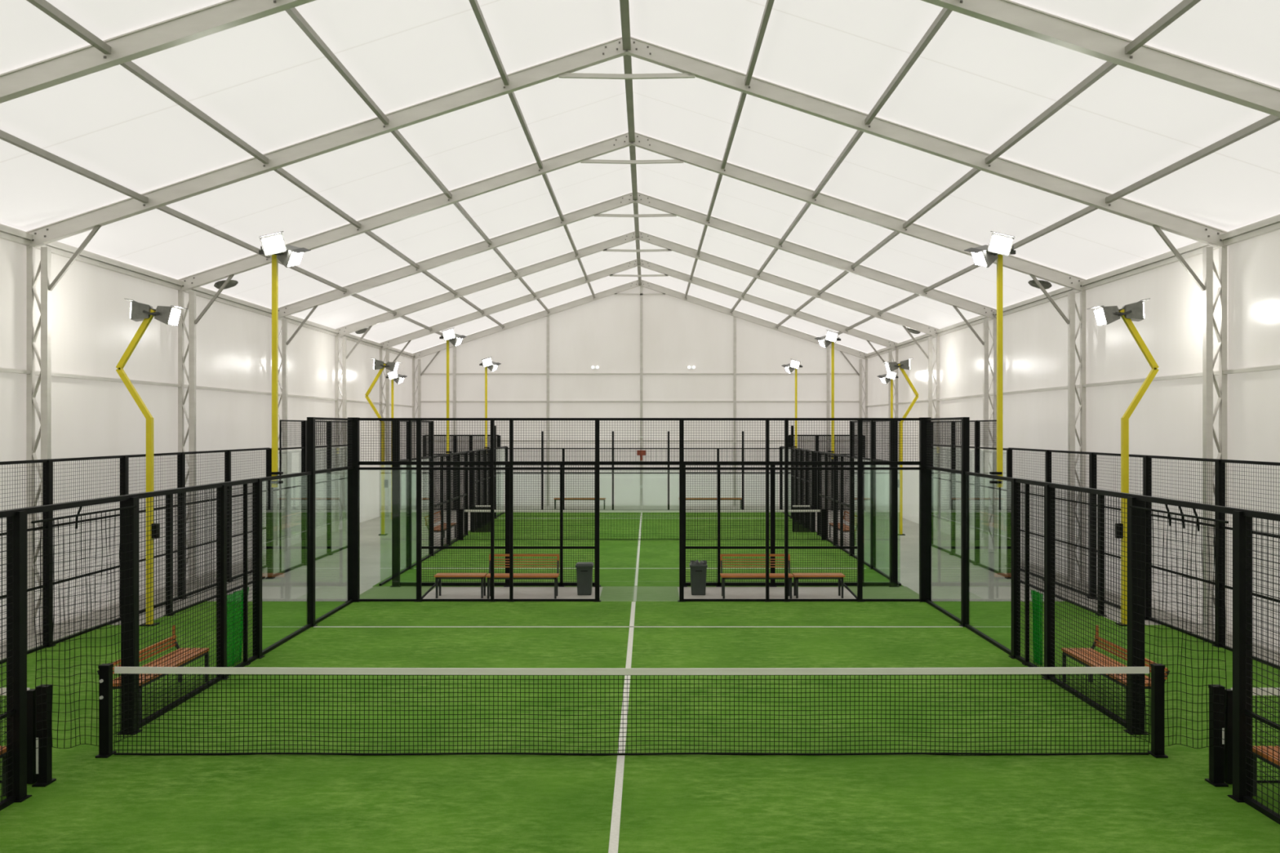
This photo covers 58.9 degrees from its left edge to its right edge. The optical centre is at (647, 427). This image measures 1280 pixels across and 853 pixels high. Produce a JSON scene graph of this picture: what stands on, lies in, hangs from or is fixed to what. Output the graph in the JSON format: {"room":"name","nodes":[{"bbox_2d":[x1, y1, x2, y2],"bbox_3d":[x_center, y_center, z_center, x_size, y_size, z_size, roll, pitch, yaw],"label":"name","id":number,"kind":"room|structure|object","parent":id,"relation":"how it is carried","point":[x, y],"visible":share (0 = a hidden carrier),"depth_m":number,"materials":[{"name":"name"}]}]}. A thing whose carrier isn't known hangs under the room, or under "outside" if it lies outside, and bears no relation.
{"room":"sports hall","nodes":[
{"label":"sports hall","id":0,"kind":"room"},
{"bbox_2d":[0,223,412,641],"bbox_3d":[-10.247,0.077,21.610,0.001,6.623,55.220,0,0,0],"label":"wall","id":1,"kind":"structure","parent":0,"point":[92,326],"depth_m":23.01,"materials":[{"name":"white plastic"}]},
{"bbox_2d":[0,367,413,407],"bbox_3d":[-10.167,-0.912,24.800,0.070,0.060,48.800,0,0,0],"label":"wall rail","id":2,"kind":"object","parent":1,"relation":"attached to","point":[2,370],"visible":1,"depth_m":23.55,"materials":[{"name":"metal"}]},
{"bbox_2d":[0,0,1279,353],"bbox_3d":[-0.347,-4.845,21.630,19.900,3.237,55.260,0,0,0],"label":"ceiling","id":3,"kind":"structure","parent":0,"point":[976,83],"depth_m":18.32,"materials":[{"name":"fabric"}]},
{"bbox_2d":[213,280,238,288],"bbox_3d":[-9.797,-3.325,26.250,0.480,0.191,0.841,0,0,0],"label":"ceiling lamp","id":4,"kind":"object","parent":3,"relation":"attached to","point":[232,283],"visible":0.82,"depth_m":26.18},
{"bbox_2d":[355,328,368,333],"bbox_3d":[-9.797,-3.325,38.850,0.480,0.191,0.841,0,0,0],"label":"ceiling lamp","id":5,"kind":"object","parent":3,"relation":"attached to","point":[362,331],"visible":0.76,"depth_m":38.72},
{"bbox_2d":[906,328,919,333],"bbox_3d":[9.103,-3.325,38.850,0.480,0.191,0.841,0,0,0],"label":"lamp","id":6,"kind":"object","parent":3,"relation":"attached to","point":[911,331],"visible":0.68,"depth_m":38.77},
{"bbox_2d":[1028,280,1052,288],"bbox_3d":[9.103,-3.325,26.250,0.480,0.191,0.841,0,0,0],"label":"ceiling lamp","id":7,"kind":"object","parent":3,"relation":"attached to","point":[1046,285],"visible":0.84,"depth_m":26.16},
{"bbox_2d":[0,601,1279,852],"bbox_3d":[-0.292,3.382,8.075,18.250,0.012,27.950,0,0,0],"label":"turf","id":8,"kind":"object","parent":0,"point":[115,803],"visible":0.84,"depth_m":11.91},
{"bbox_2d":[0,746,6,796],"bbox_3d":[-6.116,3.008,9.375,0.488,0.760,2.150,0,0,0],"label":"park bench","id":9,"kind":"object","parent":8,"relation":"on","point":[4,749],"visible":0.45,"depth_m":10.38,"materials":[{"name":"wood"}]},
{"bbox_2d":[0,508,31,810],"bbox_3d":[-5.737,2.064,8.945,0.180,2.648,2.890,0,0,0],"label":"mesh fence","id":10,"kind":"object","parent":8,"relation":"on","point":[15,714],"visible":1,"depth_m":10.24,"materials":[{"name":"black metal"}]},
{"bbox_2d":[0,684,56,786],"bbox_3d":[-7.087,2.911,10.750,2.844,0.930,0.200,0,0,0],"label":"net","id":11,"kind":"object","parent":8,"relation":"on","point":[39,761],"visible":0.74,"depth_m":10.72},
{"bbox_2d":[0,447,269,664],"bbox_3d":[-9.267,1.937,18.650,0.160,2.902,18.280,0,0,0],"label":"mesh fence","id":12,"kind":"object","parent":8,"relation":"on","point":[47,464],"visible":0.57,"depth_m":18.99,"materials":[{"name":"black metal"}]},
{"bbox_2d":[22,478,257,734],"bbox_3d":[-5.737,2.064,13.481,0.200,2.648,6.242,0,0,0],"label":"mesh fence","id":13,"kind":"object","parent":8,"relation":"on","point":[221,554],"visible":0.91,"depth_m":14.04,"materials":[{"name":"black metal"}]},
{"bbox_2d":[31,505,136,748],"bbox_3d":[-5.694,2.082,11.450,0.109,2.587,2.100,0,0,0],"label":"mesh fence","id":14,"kind":"object","parent":13,"relation":"hanging from","point":[77,514],"visible":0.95,"depth_m":11.38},
{"bbox_2d":[115,297,188,626],"bbox_3d":[-8.529,0.598,19.431,1.138,5.580,0.448,0,0,-6],"label":"floodlight mast","id":15,"kind":"object","parent":8,"relation":"on","point":[168,315],"visible":0.98,"depth_m":19.35,"materials":[{"name":"metal"}]},
{"bbox_2d":[97,626,208,720],"bbox_3d":[-6.086,3.008,14.050,0.488,0.760,2.100,0,0,0],"label":"park bench","id":16,"kind":"object","parent":8,"relation":"on","point":[175,641],"visible":0.36,"depth_m":14.37,"materials":[{"name":"wood"}]},
{"bbox_2d":[227,586,248,666],"bbox_3d":[-5.899,2.858,16.275,0.073,1.020,0.853,0,0,0],"label":"panel","id":17,"kind":"object","parent":8,"relation":"on","point":[237,592],"visible":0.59,"depth_m":16.23,"materials":[{"name":"plastic"}]},
{"bbox_2d":[253,417,353,658],"bbox_3d":[-5.737,1.603,19.305,0.170,3.570,5.490,0,0,0],"label":"glass wall","id":18,"kind":"structure","parent":8,"relation":"on","point":[345,428],"depth_m":19.24,"materials":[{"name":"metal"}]},
{"bbox_2d":[258,231,311,487],"bbox_3d":[-5.647,-1.040,17.607,0.792,3.936,0.600,0,0,-23],"label":"floodlight mast","id":19,"kind":"object","parent":18,"relation":"attached to","point":[289,255],"visible":1,"depth_m":17.66,"materials":[{"name":"metal"}]},
{"bbox_2d":[608,601,635,852],"bbox_3d":[-0.277,3.374,11.490,0.076,0.004,20.980,0,0,0],"label":"court line","id":20,"kind":"object","parent":8,"relation":"on","point":[616,808],"visible":1,"depth_m":11.38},
{"bbox_2d":[95,663,1168,758],"bbox_3d":[-0.167,2.909,11.685,10.964,0.936,0.210,0,0,0],"label":"net","id":21,"kind":"object","parent":8,"relation":"on","point":[105,670],"visible":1,"depth_m":11.68,"materials":[{"name":"fabric"}]},
{"bbox_2d":[313,626,963,627],"bbox_3d":[-0.167,3.374,19.207,11.000,0.004,0.055,0,0,0],"label":"court line","id":22,"kind":"object","parent":8,"relation":"on","point":[313,627],"visible":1,"depth_m":19.18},
{"bbox_2d":[924,417,1020,658],"bbox_3d":[5.403,1.603,19.305,0.170,3.570,5.490,0,0,0],"label":"glass wall","id":23,"kind":"structure","parent":8,"relation":"on","point":[937,428],"depth_m":19.24,"materials":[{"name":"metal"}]},
{"bbox_2d":[964,231,1015,487],"bbox_3d":[5.313,-1.040,17.607,0.792,3.936,0.600,0,0,23],"label":"floodlight mast","id":24,"kind":"object","parent":23,"relation":"attached to","point":[999,246],"visible":1,"depth_m":17.66,"materials":[{"name":"metal"}]},
{"bbox_2d":[1031,590,1043,665],"bbox_3d":[5.561,2.858,16.230,0.073,1.020,0.360,0,0,0],"label":"panel","id":25,"kind":"object","parent":8,"relation":"on","point":[1037,594],"visible":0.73,"depth_m":16.11,"materials":[{"name":"plastic"}]},
{"bbox_2d":[1061,625,1169,721],"bbox_3d":[5.752,3.008,14.050,0.488,0.760,2.100,0,0,0],"label":"park bench","id":26,"kind":"object","parent":8,"relation":"on","point":[1096,637],"visible":0.43,"depth_m":14.42,"materials":[{"name":"wood"}]},
{"bbox_2d":[1086,298,1159,626],"bbox_3d":[8.165,0.598,19.431,1.138,5.580,0.448,0,0,6],"label":"floodlight mast","id":27,"kind":"object","parent":8,"relation":"on","point":[1105,315],"visible":0.94,"depth_m":19.36,"materials":[{"name":"metal"}]},
{"bbox_2d":[1014,478,1237,734],"bbox_3d":[5.403,2.064,13.481,0.200,2.648,6.242,0,0,0],"label":"mesh fence","id":28,"kind":"object","parent":8,"relation":"on","point":[1133,500],"visible":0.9,"depth_m":14.06,"materials":[{"name":"black metal"}]},
{"bbox_2d":[1128,504,1228,748],"bbox_3d":[5.360,2.082,11.450,0.109,2.587,2.100,0,0,0],"label":"net","id":29,"kind":"object","parent":28,"relation":"hanging from","point":[1169,516],"visible":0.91,"depth_m":11.24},
{"bbox_2d":[1204,684,1279,786],"bbox_3d":[6.753,2.911,10.750,2.844,0.930,0.200,0,0,0],"label":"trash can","id":30,"kind":"object","parent":8,"relation":"on","point":[1220,760],"visible":0.75,"depth_m":10.72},
{"bbox_2d":[1227,508,1279,824],"bbox_3d":[5.403,2.064,8.945,0.180,2.648,2.890,0,0,0],"label":"mesh fence","id":31,"kind":"object","parent":8,"relation":"on","point":[1242,714],"visible":1,"depth_m":10.24,"materials":[{"name":"black metal"}]},
{"bbox_2d":[1252,746,1279,796],"bbox_3d":[5.782,3.008,9.375,0.488,0.760,2.150,0,0,0],"label":"park bench","id":32,"kind":"object","parent":8,"relation":"on","point":[1264,748],"visible":0.59,"depth_m":10.33,"materials":[{"name":"wood"}]},
{"bbox_2d":[414,285,865,506],"bbox_3d":[-0.347,-1.537,49.220,19.820,9.850,0.001,0,0,0],"label":"wall","id":33,"kind":"structure","parent":0,"point":[678,334],"depth_m":49.22,"materials":[{"name":"fabric"}]},
{"bbox_2d":[421,440,856,441],"bbox_3d":[-0.347,0.568,49.160,19.200,0.070,0.060,0,0,0],"label":"wall rail","id":34,"kind":"object","parent":33,"relation":"attached to","point":[421,440],"visible":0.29,"depth_m":49.13,"materials":[{"name":"metal"}]},
{"bbox_2d":[420,400,859,402],"bbox_3d":[-0.347,-1.132,49.160,19.200,0.070,0.060,0,0,0],"label":"wall rail","id":35,"kind":"object","parent":33,"relation":"attached to","point":[420,401],"visible":1,"depth_m":49.13,"materials":[{"name":"metal"}]},
{"bbox_2d":[420,373,859,374],"bbox_3d":[-0.347,-2.332,49.160,19.200,0.070,0.060,0,0,0],"label":"wall rail","id":36,"kind":"object","parent":33,"relation":"attached to","point":[420,373],"visible":1,"depth_m":49.13,"materials":[{"name":"metal"}]},
{"bbox_2d":[0,506,1279,666],"bbox_3d":[-0.347,3.442,21.750,20.400,0.132,55.500,0,0,0],"label":"floor","id":37,"kind":"structure","parent":0,"point":[375,550],"depth_m":27.77,"materials":[{"name":"grey concrete"}]},
{"bbox_2d":[164,481,265,616],"bbox_3d":[-8.617,2.258,22.885,0.150,2.260,5.130,0,0,0],"label":"mesh fence","id":38,"kind":"object","parent":37,"relation":"on","point":[263,577],"visible":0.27,"depth_m":21.39,"materials":[{"name":"black metal"}]},
{"bbox_2d":[265,419,347,578],"bbox_3d":[-8.497,1.602,29.055,0.180,3.572,7.270,0,0,0],"label":"glass wall","id":39,"kind":"structure","parent":37,"relation":"on","point":[287,429],"depth_m":27.94,"materials":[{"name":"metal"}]},
{"bbox_2d":[364,358,401,535],"bbox_3d":[-8.369,0.598,35.831,1.138,5.580,0.448,0,0,-6],"label":"floodlight mast","id":40,"kind":"object","parent":37,"relation":"on","point":[393,366],"visible":0.98,"depth_m":35.75,"materials":[{"name":"metal"}]},
{"bbox_2d":[386,371,406,519],"bbox_3d":[-9.287,0.625,41.907,0.792,5.526,0.600,0,0,-23],"label":"floodlight mast","id":41,"kind":"object","parent":37,"relation":"on","point":[397,378],"visible":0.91,"depth_m":41.96,"materials":[{"name":"metal"}]},
{"bbox_2d":[378,420,435,586],"bbox_3d":[-5.717,1.603,27.094,0.170,3.570,5.792,0,0,0],"label":"glass wall","id":42,"kind":"structure","parent":37,"relation":"on","point":[429,424],"depth_m":27.04,"materials":[{"name":"glass"}]},
{"bbox_2d":[424,511,456,537],"bbox_3d":[-6.179,2.973,33.800,0.514,0.830,2.400,0,0,0],"label":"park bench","id":43,"kind":"object","parent":37,"relation":"on","point":[426,521],"visible":0.35,"depth_m":33.83,"materials":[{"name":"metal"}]},
{"bbox_2d":[433,450,473,555],"bbox_3d":[-5.717,2.066,33.428,0.180,2.645,6.943,0,0,0],"label":"mesh fence","id":44,"kind":"object","parent":37,"relation":"on","point":[458,454],"visible":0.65,"depth_m":32.45,"materials":[{"name":"black metal"}]},
{"bbox_2d":[439,327,466,457],"bbox_3d":[-5.647,-0.980,32.907,0.792,3.816,0.600,0,0,-23],"label":"floodlight mast","id":45,"kind":"object","parent":44,"relation":"attached to","point":[449,335],"visible":0.94,"depth_m":32.96,"materials":[{"name":"metal"}]},
{"bbox_2d":[453,346,456,435],"bbox_3d":[-8.387,-0.117,49.135,0.120,7.011,0.130,0,0,0],"label":"wall post","id":46,"kind":"object","parent":37,"relation":"on","point":[454,347],"visible":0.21,"depth_m":49.07,"materials":[{"name":"metal"}]},
{"bbox_2d":[434,573,487,598],"bbox_3d":[-3.747,3.160,22.700,1.000,0.455,0.390,0,0,0],"label":"park bench","id":47,"kind":"object","parent":37,"relation":"on","point":[439,575],"visible":0.95,"depth_m":22.51,"materials":[{"name":"wood"}]},
{"bbox_2d":[422,435,500,510],"bbox_3d":[-7.642,1.835,46.500,3.250,3.105,0.180,0,0,0],"label":"mesh fence","id":48,"kind":"object","parent":37,"relation":"on","point":[425,476],"visible":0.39,"depth_m":46.49,"materials":[{"name":"black metal"}]},
{"bbox_2d":[471,505,490,532],"bbox_3d":[-5.365,2.947,36.750,0.704,0.858,0.100,0,0,0],"label":"screen","id":49,"kind":"object","parent":37,"relation":"on","point":[484,507],"visible":0.59,"depth_m":36.73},
{"bbox_2d":[470,425,497,531],"bbox_3d":[-5.717,1.653,39.590,0.180,3.470,5.580,0,0,0],"label":"mesh fence","id":50,"kind":"object","parent":37,"relation":"on","point":[486,476],"visible":0.6,"depth_m":39.40,"materials":[{"name":"black metal"}]},
{"bbox_2d":[479,356,501,452],"bbox_3d":[-5.647,-0.805,40.707,0.792,3.466,0.600,0,0,-23],"label":"floodlight mast","id":51,"kind":"object","parent":50,"relation":"attached to","point":[486,363],"visible":0.95,"depth_m":40.76,"materials":[{"name":"metal"}]},
{"bbox_2d":[390,420,600,586],"bbox_3d":[-3.240,1.603,24.168,4.465,3.570,0.215,0,0,0],"label":"mesh fence","id":52,"kind":"object","parent":37,"relation":"on","point":[396,582],"visible":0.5,"depth_m":24.20,"materials":[{"name":"black metal"}]},
{"bbox_2d":[496,446,508,515],"bbox_3d":[-5.717,2.066,44.120,0.180,2.645,3.540,0,0,0],"label":"glass wall","id":53,"kind":"structure","parent":37,"relation":"on","point":[500,453],"depth_m":44.22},
{"bbox_2d":[485,554,559,599],"bbox_3d":[-2.502,2.973,22.712,1.430,0.830,0.514,0,0,0],"label":"park bench","id":54,"kind":"object","parent":37,"relation":"on","point":[554,576],"visible":0.96,"depth_m":22.80,"materials":[{"name":"wood"}]},
{"bbox_2d":[546,315,549,506],"bbox_3d":[-4.337,-0.780,49.135,0.120,8.335,0.130,0,0,0],"label":"wall post","id":55,"kind":"object","parent":37,"relation":"on","point":[548,316],"visible":1,"depth_m":49.07,"materials":[{"name":"metal"}]},
{"bbox_2d":[553,497,605,509],"bbox_3d":[-2.842,3.160,47.200,2.150,0.455,0.390,0,0,0],"label":"park bench","id":56,"kind":"object","parent":37,"relation":"on","point":[600,499],"visible":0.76,"depth_m":47.01,"materials":[{"name":"metal"}]},
{"bbox_2d":[575,562,594,595],"bbox_3d":[-1.287,3.068,23.050,0.360,0.640,0.360,0,0,0],"label":"waste bin","id":57,"kind":"object","parent":37,"relation":"on","point":[584,570],"visible":1,"depth_m":22.90,"materials":[{"name":"grey plastic"}]},
{"bbox_2d":[25,36,1231,635],"bbox_3d":[-0.347,-1.517,18.650,19.780,9.811,0.240,0,0,0],"label":"frame","id":58,"kind":"object","parent":37,"relation":"on","point":[562,67],"visible":0.79,"depth_m":18.59,"materials":[{"name":"metal"}]},
{"bbox_2d":[177,132,1088,584],"bbox_3d":[-0.347,-1.517,24.650,19.780,9.811,0.240,0,0,0],"label":"frame","id":59,"kind":"object","parent":37,"relation":"on","point":[584,154],"visible":0.71,"depth_m":24.60,"materials":[{"name":"metal"}]},
{"bbox_2d":[468,0,595,297],"bbox_3d":[-2.319,-5.667,24.800,0.075,0.085,48.800,0,0,0],"label":"roof purlin","id":60,"kind":"structure","parent":59,"relation":"attached to","point":[474,4],"depth_m":20.14,"materials":[{"name":"metal"}]},
{"bbox_2d":[684,0,774,297],"bbox_3d":[1.625,-5.667,24.800,0.075,0.085,48.800,0,0,0],"label":"roof purlin","id":61,"kind":"structure","parent":59,"relation":"attached to","point":[769,4],"depth_m":20.14,"materials":[{"name":"metal"}]},
{"bbox_2d":[837,114,1279,334],"bbox_3d":[7.541,-3.733,24.800,0.075,0.085,48.800,0,0,0],"label":"roof purlin","id":62,"kind":"structure","parent":59,"relation":"attached to","point":[1270,119],"depth_m":17.47,"materials":[{"name":"metal"}]},
{"bbox_2d":[633,586,637,601],"bbox_3d":[-0.257,3.378,23.100,0.060,0.004,2.080,0,0,0],"label":"court line","id":63,"kind":"object","parent":37,"relation":"on","point":[635,587],"visible":1,"depth_m":22.93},
{"bbox_2d":[273,191,999,552],"bbox_3d":[-0.347,-1.517,30.900,19.780,9.811,0.240,0,0,0],"label":"frame","id":64,"kind":"object","parent":37,"relation":"on","point":[596,210],"visible":0.8,"depth_m":30.84,"materials":[{"name":"metal"}]},
{"bbox_2d":[334,231,941,532],"bbox_3d":[-0.347,-1.517,37.000,19.780,9.811,0.240,0,0,0],"label":"frame","id":65,"kind":"object","parent":37,"relation":"on","point":[604,246],"visible":0.8,"depth_m":36.94,"materials":[{"name":"metal"}]},
{"bbox_2d":[634,512,642,586],"bbox_3d":[-0.257,3.374,35.100,0.060,0.004,21.800,0,0,0],"label":"court line","id":66,"kind":"object","parent":37,"relation":"on","point":[639,540],"visible":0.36,"depth_m":29.56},
{"bbox_2d":[378,258,898,517],"bbox_3d":[-0.347,-1.517,43.100,19.780,9.811,0.240,0,0,0],"label":"frame","id":67,"kind":"object","parent":37,"relation":"on","point":[611,272],"visible":0.7,"depth_m":43.04,"materials":[{"name":"metal"}]},
{"bbox_2d":[345,417,933,602],"bbox_3d":[-0.167,1.593,22.503,11.380,3.590,1.106,0,0,0],"label":"fence","id":68,"kind":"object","parent":37,"relation":"on","point":[353,474],"depth_m":22.02,"materials":[{"name":"black metal"}]},
{"bbox_2d":[0,0,1279,117],"bbox_3d":[-0.347,-1.517,13.200,19.780,9.811,0.240,0,0,0],"label":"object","id":69,"kind":"structure","parent":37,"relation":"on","point":[228,14],"depth_m":13.15,"materials":[{"name":"metal"}]},
{"bbox_2d":[0,224,414,358],"bbox_3d":[-10.157,-3.082,24.800,0.120,0.180,48.800,0,0,0],"label":"beam","id":70,"kind":"structure","parent":69,"relation":"attached to","point":[6,233],"depth_m":23.31,"materials":[{"name":"metal"}]},
{"bbox_2d":[0,129,443,336],"bbox_3d":[-8.235,-3.733,24.800,0.075,0.085,48.800,0,0,0],"label":"roof purlin","id":71,"kind":"structure","parent":69,"relation":"attached to","point":[6,136],"depth_m":18.52,"materials":[{"name":"metal"}]},
{"bbox_2d":[26,0,504,327],"bbox_3d":[-6.263,-4.378,24.800,0.075,0.085,48.800,0,0,0],"label":"roof purlin","id":72,"kind":"structure","parent":69,"relation":"attached to","point":[44,6],"depth_m":15.94,"materials":[{"name":"metal"}]},
{"bbox_2d":[284,7,549,312],"bbox_3d":[-4.291,-5.022,24.800,0.075,0.085,48.800,0,0,0],"label":"roof purlin","id":73,"kind":"structure","parent":69,"relation":"attached to","point":[293,12],"depth_m":17.93,"materials":[{"name":"metal"}]},
{"bbox_2d":[619,0,641,284],"bbox_3d":[-0.347,-6.252,24.800,0.130,0.100,48.800,0,0,0],"label":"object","id":74,"kind":"structure","parent":69,"relation":"attached to","point":[624,4],"depth_m":21.98,"materials":[{"name":"metal"}]},
{"bbox_2d":[730,7,951,312],"bbox_3d":[3.597,-5.022,24.800,0.075,0.085,48.800,0,0,0],"label":"roof purlin","id":75,"kind":"structure","parent":69,"relation":"attached to","point":[944,13],"depth_m":17.93,"materials":[{"name":"metal"}]},
{"bbox_2d":[775,0,1200,327],"bbox_3d":[5.569,-4.378,24.800,0.075,0.085,48.800,0,0,0],"label":"roof purlin","id":76,"kind":"structure","parent":69,"relation":"attached to","point":[1182,7],"depth_m":15.85,"materials":[{"name":"metal"}]},
{"bbox_2d":[865,214,1279,358],"bbox_3d":[9.463,-3.082,24.800,0.120,0.180,48.800,0,0,0],"label":"beam","id":77,"kind":"structure","parent":69,"relation":"attached to","point":[1271,224],"depth_m":22.32,"materials":[{"name":"metal"}]},
{"bbox_2d":[413,568,866,568],"bbox_3d":[-0.192,3.374,27.200,10.850,0.004,0.060,0,0,0],"label":"court line","id":78,"kind":"object","parent":37,"relation":"on","point":[414,568],"visible":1,"depth_m":27.17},
{"bbox_2d":[412,280,868,506],"bbox_3d":[-0.347,-1.517,49.100,19.780,9.811,0.240,0,0,0],"label":"frame","id":79,"kind":"object","parent":37,"relation":"on","point":[664,291],"visible":0.7,"depth_m":49.05,"materials":[{"name":"metal"}]},
{"bbox_2d":[640,285,642,506],"bbox_3d":[-0.287,-1.422,49.135,0.120,9.620,0.130,0,0,0],"label":"wall post","id":80,"kind":"object","parent":37,"relation":"on","point":[641,286],"visible":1,"depth_m":49.07,"materials":[{"name":"metal"}]},
{"bbox_2d":[636,450,645,460],"bbox_3d":[-0.287,1.188,49.035,0.380,0.440,0.070,0,0,0],"label":"sign","id":81,"kind":"object","parent":80,"relation":"attached to","point":[641,453],"visible":0.98,"depth_m":49.00,"materials":[{"name":"red plastic"}]},
{"bbox_2d":[458,508,826,540],"bbox_3d":[-0.167,2.909,34.100,11.004,0.936,0.200,0,0,0],"label":"net","id":82,"kind":"object","parent":37,"relation":"on","point":[460,509],"visible":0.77,"depth_m":34.09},
{"bbox_2d":[508,431,779,510],"bbox_3d":[-0.167,1.763,45.800,11.000,3.250,0.140,0,0,0],"label":"glass wall","id":83,"kind":"structure","parent":37,"relation":"on","point":[668,450],"depth_m":45.77,"materials":[{"name":"black metal"}]},
{"bbox_2d":[688,559,707,595],"bbox_3d":[1.023,3.038,23.050,0.360,0.700,0.360,0,0,0],"label":"waste bin","id":84,"kind":"object","parent":37,"relation":"on","point":[698,570],"visible":1,"depth_m":22.90,"materials":[{"name":"grey plastic"}]},
{"bbox_2d":[678,497,742,509],"bbox_3d":[2.608,3.160,47.200,2.650,0.455,0.390,0,0,0],"label":"park bench","id":85,"kind":"object","parent":37,"relation":"on","point":[678,498],"visible":0.4,"depth_m":47.08,"materials":[{"name":"metal"}]},
{"bbox_2d":[733,315,736,506],"bbox_3d":[3.763,-0.760,49.135,0.120,8.296,0.130,0,0,0],"label":"wall post","id":86,"kind":"object","parent":37,"relation":"on","point":[734,317],"visible":0.93,"depth_m":49.07,"materials":[{"name":"metal"}]},
{"bbox_2d":[720,554,793,599],"bbox_3d":[2.168,2.973,22.712,1.430,0.830,0.514,0,0,0],"label":"park bench","id":87,"kind":"object","parent":37,"relation":"on","point":[724,576],"visible":0.93,"depth_m":22.80,"materials":[{"name":"wood"}]},
{"bbox_2d":[779,446,791,515],"bbox_3d":[5.383,2.066,44.120,0.180,2.645,3.540,0,0,0],"label":"glass wall","id":88,"kind":"structure","parent":37,"relation":"on","point":[781,451],"depth_m":45.05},
{"bbox_2d":[684,420,899,586],"bbox_3d":[3.006,1.603,24.187,4.668,3.570,0.193,0,0,1],"label":"mesh fence","id":89,"kind":"object","parent":37,"relation":"on","point":[893,582],"visible":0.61,"depth_m":24.20,"materials":[{"name":"black metal"}]},
{"bbox_2d":[790,425,815,531],"bbox_3d":[5.383,1.653,39.590,0.180,3.470,5.580,0,0,0],"label":"mesh fence","id":90,"kind":"object","parent":37,"relation":"on","point":[806,454],"visible":0.59,"depth_m":39.57,"materials":[{"name":"black metal"}]},
{"bbox_2d":[782,359,802,451],"bbox_3d":[5.313,-0.805,41.957,0.792,3.466,0.600,0,0,23],"label":"floodlight mast","id":91,"kind":"object","parent":90,"relation":"attached to","point":[793,365],"visible":0.94,"depth_m":42.01,"materials":[{"name":"metal"}]},
{"bbox_2d":[791,505,813,532],"bbox_3d":[5.031,2.947,36.750,0.704,0.858,0.100,0,0,0],"label":"screen","id":92,"kind":"object","parent":37,"relation":"on","point":[794,507],"visible":0.73,"depth_m":36.73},
{"bbox_2d":[791,573,844,598],"bbox_3d":[3.413,3.160,22.700,1.000,0.455,0.390,0,0,0],"label":"park bench","id":93,"kind":"object","parent":37,"relation":"on","point":[840,576],"visible":0.98,"depth_m":22.51,"materials":[{"name":"wood"}]},
{"bbox_2d":[788,435,865,510],"bbox_3d":[7.308,1.835,46.500,3.250,3.105,0.180,0,0,0],"label":"mesh fence","id":94,"kind":"object","parent":37,"relation":"on","point":[789,436],"visible":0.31,"depth_m":46.49,"materials":[{"name":"black metal"}]},
{"bbox_2d":[826,346,830,453],"bbox_3d":[7.813,-0.098,49.135,0.120,6.972,0.130,0,0,0],"label":"wall post","id":95,"kind":"object","parent":37,"relation":"on","point":[828,348],"visible":0.43,"depth_m":49.07,"materials":[{"name":"metal"}]},
{"bbox_2d":[812,450,849,555],"bbox_3d":[5.383,2.066,33.428,0.180,2.645,6.943,0,0,0],"label":"mesh fence","id":96,"kind":"object","parent":37,"relation":"on","point":[825,454],"visible":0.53,"depth_m":32.49,"materials":[{"name":"black metal"}]},
{"bbox_2d":[813,329,840,458],"bbox_3d":[5.313,-0.980,33.607,0.792,3.816,0.600,0,0,23],"label":"floodlight mast","id":97,"kind":"object","parent":96,"relation":"attached to","point":[831,337],"visible":0.98,"depth_m":33.66,"materials":[{"name":"metal"}]},
{"bbox_2d":[830,511,857,545],"bbox_3d":[5.845,2.973,33.800,0.514,0.830,2.400,0,0,0],"label":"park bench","id":98,"kind":"object","parent":37,"relation":"on","point":[847,526],"visible":0.3,"depth_m":33.28,"materials":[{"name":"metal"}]},
{"bbox_2d":[848,420,901,586],"bbox_3d":[5.383,1.603,27.094,0.170,3.570,5.792,0,0,0],"label":"glass wall","id":99,"kind":"structure","parent":37,"relation":"on","point":[873,473],"depth_m":27.04,"materials":[{"name":"black metal"}]},
{"bbox_2d":[877,371,898,417],"bbox_3d":[8.853,0.625,41.907,0.792,5.526,0.600,0,0,23],"label":"floodlight mast","id":100,"kind":"object","parent":37,"relation":"on","point":[886,378],"visible":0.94,"depth_m":41.96,"materials":[{"name":"metal"}]},
{"bbox_2d":[882,358,918,535],"bbox_3d":[7.985,0.598,35.831,1.138,5.580,0.448,0,0,6],"label":"floodlight mast","id":101,"kind":"object","parent":37,"relation":"on","point":[891,366],"visible":0.92,"depth_m":35.75,"materials":[{"name":"metal"}]},
{"bbox_2d":[931,419,1012,578],"bbox_3d":[8.133,1.602,29.055,0.180,3.572,7.270,0,0,0],"label":"glass wall","id":102,"kind":"structure","parent":37,"relation":"on","point":[977,425],"depth_m":27.94,"materials":[{"name":"glass"}]},
{"bbox_2d":[1009,483,1106,617],"bbox_3d":[8.153,2.258,22.885,0.150,2.260,5.130,0,0,0],"label":"mesh fence","id":103,"kind":"object","parent":37,"relation":"on","point":[1066,492],"visible":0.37,"depth_m":21.65,"materials":[{"name":"black metal"}]},
{"bbox_2d":[1004,447,1279,670],"bbox_3d":[8.833,1.937,18.650,0.160,2.902,18.280,0,0,0],"label":"mesh fence","id":104,"kind":"object","parent":37,"relation":"on","point":[1220,464],"visible":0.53,"depth_m":19.53,"materials":[{"name":"black metal"}]},
{"bbox_2d":[867,213,1279,652],"bbox_3d":[9.553,0.077,21.610,0.001,6.623,55.220,0,0,0],"label":"wall","id":105,"kind":"structure","parent":0,"point":[1166,420],"depth_m":22.12,"materials":[{"name":"white plastic"}]},
{"bbox_2d":[866,364,1279,407],"bbox_3d":[9.473,-0.912,24.800,0.070,0.060,48.800,0,0,0],"label":"wall rail","id":106,"kind":"object","parent":105,"relation":"attached to","point":[1276,366],"visible":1,"depth_m":22.57,"materials":[{"name":"metal"}]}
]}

